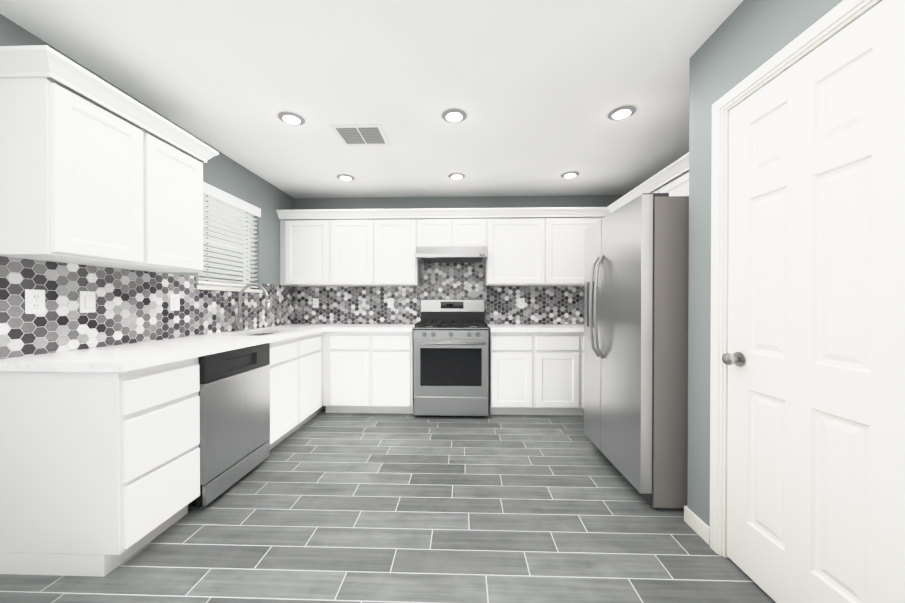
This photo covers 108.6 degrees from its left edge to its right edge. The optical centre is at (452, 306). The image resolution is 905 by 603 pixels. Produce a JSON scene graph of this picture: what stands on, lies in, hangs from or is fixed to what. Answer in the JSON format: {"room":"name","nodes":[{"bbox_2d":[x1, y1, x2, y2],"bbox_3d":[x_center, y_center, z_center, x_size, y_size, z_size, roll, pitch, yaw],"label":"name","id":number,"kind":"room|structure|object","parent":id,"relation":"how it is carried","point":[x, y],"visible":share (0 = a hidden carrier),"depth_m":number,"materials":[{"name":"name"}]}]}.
{"room":"kitchen","nodes":[
{"label":"kitchen","id":0,"kind":"room"},
{"bbox_2d":[0,14,293,334],"bbox_3d":[-2.102,-0.071,0.787,0.140,2.450,6.400,0,0,2],"label":"wall","id":1,"kind":"structure","parent":0,"point":[223,172],"depth_m":3.19,"materials":[{"name":"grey paint"}]},
{"bbox_2d":[0,45,218,272],"bbox_3d":[-1.808,-0.637,1.778,0.382,0.829,0.925,0,0,2],"label":"upper cabinet","id":2,"kind":"object","parent":1,"relation":"attached to","point":[96,171],"visible":1,"depth_m":1.51,"materials":[{"name":"white paint"}]},
{"bbox_2d":[0,256,294,358],"bbox_3d":[-1.969,-0.002,2.669,0.009,0.454,2.609,0,0,2],"label":"backsplash","id":3,"kind":"structure","parent":1,"relation":"attached to","point":[132,306],"depth_m":1.90,"materials":[{"name":"grey tile"}]},
{"bbox_2d":[25,289,44,313],"bbox_3d":[-1.994,-0.021,1.557,0.007,0.116,0.072,0,0,2],"label":"electrical outlet","id":4,"kind":"object","parent":3,"relation":"attached to","point":[34,301],"visible":1,"depth_m":1.55,"materials":[{"name":"white plastic"}]},
{"bbox_2d":[80,291,95,312],"bbox_3d":[-1.987,-0.023,1.774,0.008,0.116,0.072,0,0,2],"label":"light switch","id":5,"kind":"object","parent":3,"relation":"attached to","point":[87,302],"visible":1,"depth_m":1.77,"materials":[{"name":"white plastic"}]},
{"bbox_2d":[170,294,179,310],"bbox_3d":[-1.971,-0.026,2.314,0.008,0.116,0.072,0,0,2],"label":"light switch","id":6,"kind":"object","parent":3,"relation":"attached to","point":[174,302],"visible":1,"depth_m":2.31,"materials":[{"name":"white plastic"}]},
{"bbox_2d":[196,209,262,292],"bbox_3d":[-2.028,-0.555,2.913,0.161,0.850,0.820,0,0,2],"label":"window","id":7,"kind":"structure","parent":1,"relation":"in","point":[228,265],"depth_m":2.92,"materials":[{"name":"white plastic"}]},
{"bbox_2d":[198,182,260,287],"bbox_3d":[-1.994,-0.584,2.911,0.078,0.801,0.784,0,0,2],"label":"window blinds","id":8,"kind":"object","parent":7,"relation":"attached to","point":[225,200],"visible":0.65,"depth_m":2.89,"materials":[{"name":"white plastic"}]},
{"bbox_2d":[0,0,742,197],"bbox_3d":[-0.038,-1.326,0.718,4.270,0.060,6.680,0,0,2],"label":"ceiling","id":9,"kind":"structure","parent":0,"point":[537,90],"depth_m":1.87,"materials":[{"name":"white paint"}]},
{"bbox_2d":[275,110,306,125],"bbox_3d":[-1.118,-1.299,2.260,0.200,0.014,0.200,0,0,2],"label":"recessed light","id":10,"kind":"object","parent":9,"relation":"in","point":[290,117],"visible":1,"depth_m":2.24,"materials":[{"name":"grey"}]},
{"bbox_2d":[335,173,355,180],"bbox_3d":[-1.087,-1.306,3.310,0.200,0.014,0.200,0,0,2],"label":"recessed light","id":11,"kind":"object","parent":9,"relation":"in","point":[345,176],"visible":1,"depth_m":3.29,"materials":[{"name":"grey"}]},
{"bbox_2d":[330,124,389,145],"bbox_3d":[-0.696,-1.303,2.488,0.370,0.008,0.300,0,0,2],"label":"ceiling vent","id":12,"kind":"object","parent":9,"relation":"in","point":[361,135],"visible":1,"depth_m":2.47,"materials":[{"name":"white metal"}]},
{"bbox_2d":[440,107,468,123],"bbox_3d":[0.012,-1.298,2.227,0.200,0.014,0.200,0,0,2],"label":"recessed light","id":13,"kind":"object","parent":9,"relation":"in","point":[454,115],"visible":1,"depth_m":2.21,"materials":[{"name":"grey"}]},
{"bbox_2d":[447,172,466,179],"bbox_3d":[0.043,-1.306,3.277,0.200,0.014,0.200,0,0,2],"label":"recessed light","id":14,"kind":"object","parent":9,"relation":"in","point":[456,175],"visible":1,"depth_m":3.25,"materials":[{"name":"grey"}]},
{"bbox_2d":[560,170,580,177],"bbox_3d":[1.172,-1.305,3.243,0.200,0.014,0.200,0,0,2],"label":"recessed light","id":15,"kind":"object","parent":9,"relation":"in","point":[571,174],"visible":1,"depth_m":3.21,"materials":[{"name":"grey"}]},
{"bbox_2d":[605,103,638,120],"bbox_3d":[1.141,-1.298,2.194,0.200,0.014,0.200,0,0,2],"label":"recessed light","id":16,"kind":"object","parent":9,"relation":"in","point":[621,112],"visible":1,"depth_m":2.17,"materials":[{"name":"grey"}]},
{"bbox_2d":[0,408,775,602],"bbox_3d":[-0.038,1.184,0.735,4.270,0.060,6.680,0,0,2],"label":"floor","id":17,"kind":"structure","parent":0,"point":[322,506],"depth_m":1.64,"materials":[{"name":"grey tile"}]},
{"bbox_2d":[0,357,199,576],"bbox_3d":[-1.696,0.711,1.596,0.616,0.876,0.421,0,0,2],"label":"base cabinet","id":18,"kind":"object","parent":17,"relation":"on","point":[99,474],"depth_m":1.39,"materials":[{"name":"white paint"}]},
{"bbox_2d":[0,324,323,371],"bbox_3d":[-1.653,0.246,2.667,0.642,0.039,2.613,0,0,2],"label":"countertop","id":19,"kind":"structure","parent":18,"relation":"on","point":[125,357],"depth_m":1.67,"materials":[{"name":"white stone"}]},
{"bbox_2d":[235,283,270,330],"bbox_3d":[-1.782,0.011,2.889,0.310,0.428,0.104,0,0,2],"label":"gooseneck faucet","id":20,"kind":"object","parent":19,"relation":"on","point":[239,323],"visible":1,"depth_m":2.90,"materials":[{"name":"silver metal"}]},
{"bbox_2d":[250,333,274,335],"bbox_3d":[-1.657,0.373,2.833,0.412,0.216,0.642,0,0,2],"label":"undermount sink","id":21,"kind":"object","parent":19,"relation":"in","point":[260,334],"depth_m":3.15,"materials":[{"name":"silver metal"}]},
{"bbox_2d":[196,343,269,507],"bbox_3d":[-1.645,0.711,2.115,0.571,0.868,0.609,0,0,2],"label":"dishwasher","id":22,"kind":"object","parent":17,"relation":"on","point":[234,395],"visible":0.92,"depth_m":2.02,"materials":[{"name":"silver metal"}]},
{"bbox_2d":[269,341,275,449],"bbox_3d":[-1.680,0.707,2.143,0.616,0.876,0.708,0,0,2],"label":"base cabinet","id":23,"kind":"object","parent":17,"relation":"on","point":[272,364],"depth_m":2.48,"materials":[{"name":"white paint"}]},
{"bbox_2d":[276,337,299,444],"bbox_3d":[-1.665,0.704,2.649,0.616,0.876,0.449,0,0,2],"label":"base cabinet","id":24,"kind":"object","parent":17,"relation":"on","point":[287,350],"depth_m":2.69,"materials":[{"name":"white paint"}]},
{"bbox_2d":[300,332,323,426],"bbox_3d":[-1.652,0.701,3.099,0.616,0.876,0.452,0,0,2],"label":"base cabinet","id":25,"kind":"object","parent":17,"relation":"on","point":[311,346],"depth_m":3.12,"materials":[{"name":"white paint"}]},
{"bbox_2d":[323,331,413,413],"bbox_3d":[-0.875,0.697,3.656,0.939,0.875,0.597,0,0,2],"label":"base cabinet","id":26,"kind":"object","parent":17,"relation":"on","point":[368,372],"visible":0.94,"depth_m":3.37,"materials":[{"name":"white paint"}]},
{"bbox_2d":[324,324,416,331],"bbox_3d":[-0.843,0.239,3.634,0.883,0.039,0.633,0,0,2],"label":"countertop","id":27,"kind":"structure","parent":26,"relation":"on","point":[327,327],"depth_m":3.37,"materials":[{"name":"white stone"}]},
{"bbox_2d":[413,299,488,415],"bbox_3d":[-0.007,0.514,3.555,0.760,1.182,0.702,0,0,2],"label":"gas range","id":28,"kind":"object","parent":17,"relation":"on","point":[450,337],"visible":1,"depth_m":3.27,"materials":[{"name":"silver metal"}]},
{"bbox_2d":[488,331,539,414],"bbox_3d":[0.631,0.697,3.611,0.463,0.876,0.597,0,0,2],"label":"base cabinet","id":29,"kind":"object","parent":17,"relation":"on","point":[535,373],"depth_m":3.32,"materials":[{"name":"white paint"}]},
{"bbox_2d":[540,332,583,414],"bbox_3d":[1.067,0.697,3.598,0.495,0.876,0.597,0,0,2],"label":"base cabinet","id":30,"kind":"object","parent":17,"relation":"on","point":[561,353],"depth_m":3.31,"materials":[{"name":"white paint"}]},
{"bbox_2d":[487,324,583,331],"bbox_3d":[1.217,0.240,3.579,1.643,0.039,0.622,0,0,2],"label":"countertop","id":31,"kind":"structure","parent":30,"relation":"on","point":[536,327],"depth_m":3.37,"materials":[{"name":"white stone"}]},
{"bbox_2d":[584,193,688,510],"bbox_3d":[1.471,0.256,2.210,0.970,1.777,0.840,0,0,2],"label":"refrigerator","id":32,"kind":"object","parent":17,"relation":"on","point":[636,271],"visible":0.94,"depth_m":1.81,"materials":[{"name":"silver metal"}]},
{"bbox_2d":[294,195,623,209],"bbox_3d":[0.059,-0.093,3.995,4.270,2.450,0.140,0,0,2],"label":"wall","id":33,"kind":"structure","parent":0,"point":[462,202],"depth_m":3.92,"materials":[{"name":"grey paint"}]},
{"bbox_2d":[278,216,331,286],"bbox_3d":[-1.645,-0.614,3.805,0.590,0.754,0.327,0,0,2],"label":"upper cabinet","id":34,"kind":"object","parent":33,"relation":"attached to","point":[305,241],"depth_m":3.65,"materials":[{"name":"white paint"}]},
{"bbox_2d":[332,216,379,286],"bbox_3d":[-1.098,-0.614,3.789,0.586,0.754,0.327,0,0,2],"label":"upper cabinet","id":35,"kind":"object","parent":33,"relation":"attached to","point":[355,239],"depth_m":3.63,"materials":[{"name":"white paint"}]},
{"bbox_2d":[380,216,420,285],"bbox_3d":[-0.664,-0.614,3.776,0.554,0.754,0.327,0,0,2],"label":"upper cabinet","id":36,"kind":"object","parent":33,"relation":"attached to","point":[399,235],"depth_m":3.62,"materials":[{"name":"white paint"}]},
{"bbox_2d":[295,262,583,323],"bbox_3d":[0.060,-0.055,3.918,3.974,1.175,0.009,0,0,2],"label":"backsplash","id":37,"kind":"structure","parent":33,"relation":"attached to","point":[543,305],"depth_m":3.92,"materials":[{"name":"grey tile"}]},
{"bbox_2d":[313,298,318,307],"bbox_3d":[-1.668,-0.037,3.961,0.072,0.116,0.007,0,0,2],"label":"electrical outlet","id":38,"kind":"object","parent":37,"relation":"attached to","point":[315,302],"visible":1,"depth_m":3.96,"materials":[{"name":"white plastic"}]},
{"bbox_2d":[388,298,393,307],"bbox_3d":[-0.749,-0.037,3.934,0.072,0.116,0.007,0,0,2],"label":"electrical outlet","id":39,"kind":"object","parent":37,"relation":"attached to","point":[390,302],"visible":1,"depth_m":3.93,"materials":[{"name":"white plastic"}]},
{"bbox_2d":[519,298,524,307],"bbox_3d":[0.826,-0.037,3.887,0.072,0.116,0.007,0,0,2],"label":"electrical outlet","id":40,"kind":"object","parent":37,"relation":"attached to","point":[521,302],"visible":1,"depth_m":3.88,"materials":[{"name":"white plastic"}]},
{"bbox_2d":[420,216,487,247],"bbox_3d":[-0.002,-0.816,3.755,0.770,0.350,0.327,0,0,2],"label":"upper cabinet","id":41,"kind":"object","parent":33,"relation":"attached to","point":[434,230],"depth_m":3.60,"materials":[{"name":"white paint"}]},
{"bbox_2d":[416,246,486,262],"bbox_3d":[-0.004,-0.577,3.671,0.754,0.121,0.479,0,0,2],"label":"under-cabinet range hood","id":42,"kind":"object","parent":41,"relation":"attached to","point":[451,254],"visible":1,"depth_m":3.45,"materials":[{"name":"silver metal"}]},
{"bbox_2d":[485,212,551,285],"bbox_3d":[0.736,-0.613,3.735,0.707,0.754,0.327,0,0,2],"label":"upper cabinet","id":43,"kind":"object","parent":33,"relation":"attached to","point":[539,246],"depth_m":3.58,"materials":[{"name":"white paint"}]},
{"bbox_2d":[552,212,603,285],"bbox_3d":[1.302,-0.613,3.718,0.688,0.754,0.327,0,0,2],"label":"upper cabinet","id":44,"kind":"object","parent":33,"relation":"attached to","point":[568,228],"depth_m":3.56,"materials":[{"name":"white paint"}]},
{"bbox_2d":[616,188,651,209],"bbox_3d":[1.860,-0.824,3.036,0.327,0.324,0.880,0,0,2],"label":"upper cabinet","id":45,"kind":"object","parent":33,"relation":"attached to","point":[649,189],"depth_m":2.86,"materials":[{"name":"white paint"}]},
{"bbox_2d":[652,164,687,195],"bbox_3d":[1.842,-0.820,2.427,0.327,0.324,0.580,0,0,2],"label":"upper cabinet","id":46,"kind":"object","parent":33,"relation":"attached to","point":[676,184],"depth_m":2.45,"materials":[{"name":"white paint"}]},
{"bbox_2d":[688,164,688,195],"bbox_3d":[1.829,-0.817,1.987,0.327,0.324,0.540,0,0,2],"label":"upper cabinet","id":47,"kind":"object","parent":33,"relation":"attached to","point":[688,164],"depth_m":2.32,"materials":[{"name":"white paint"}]},
{"bbox_2d":[687,0,842,526],"bbox_3d":[1.242,-0.063,-0.397,0.115,2.450,4.230,0,0,2],"label":"wall","id":48,"kind":"structure","parent":0,"point":[745,39],"depth_m":1.57,"materials":[{"name":"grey paint"}]},
{"bbox_2d":[684,506,709,529],"bbox_3d":[1.610,1.107,1.708,0.751,0.082,0.041,0,0,2],"label":"baseboard","id":49,"kind":"structure","parent":48,"relation":"attached to","point":[697,525],"depth_m":1.66,"materials":[{"name":"white paint"}]},
{"bbox_2d":[710,0,881,557],"bbox_3d":[1.280,0.099,1.164,0.131,2.104,0.768,0,0,2],"label":"door frame","id":50,"kind":"structure","parent":48,"relation":"attached to","point":[843,14],"depth_m":1.49,"materials":[{"name":"white paint"}]},
{"bbox_2d":[722,0,904,602],"bbox_3d":[1.222,0.131,1.159,0.102,2.018,0.634,0,0,2],"label":"pantry door","id":51,"kind":"structure","parent":48,"relation":"in","point":[813,358],"depth_m":1.09,"materials":[{"name":"white paint"}]},
{"label":"outside","id":52,"kind":"structure","parent":0,"visible":0},
{"bbox_2d":[200,201,242,281],"bbox_3d":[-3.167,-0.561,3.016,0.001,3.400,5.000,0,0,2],"label":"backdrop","id":53,"kind":"structure","parent":52,"point":[222,254],"depth_m":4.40,"materials":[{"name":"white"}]}
]}

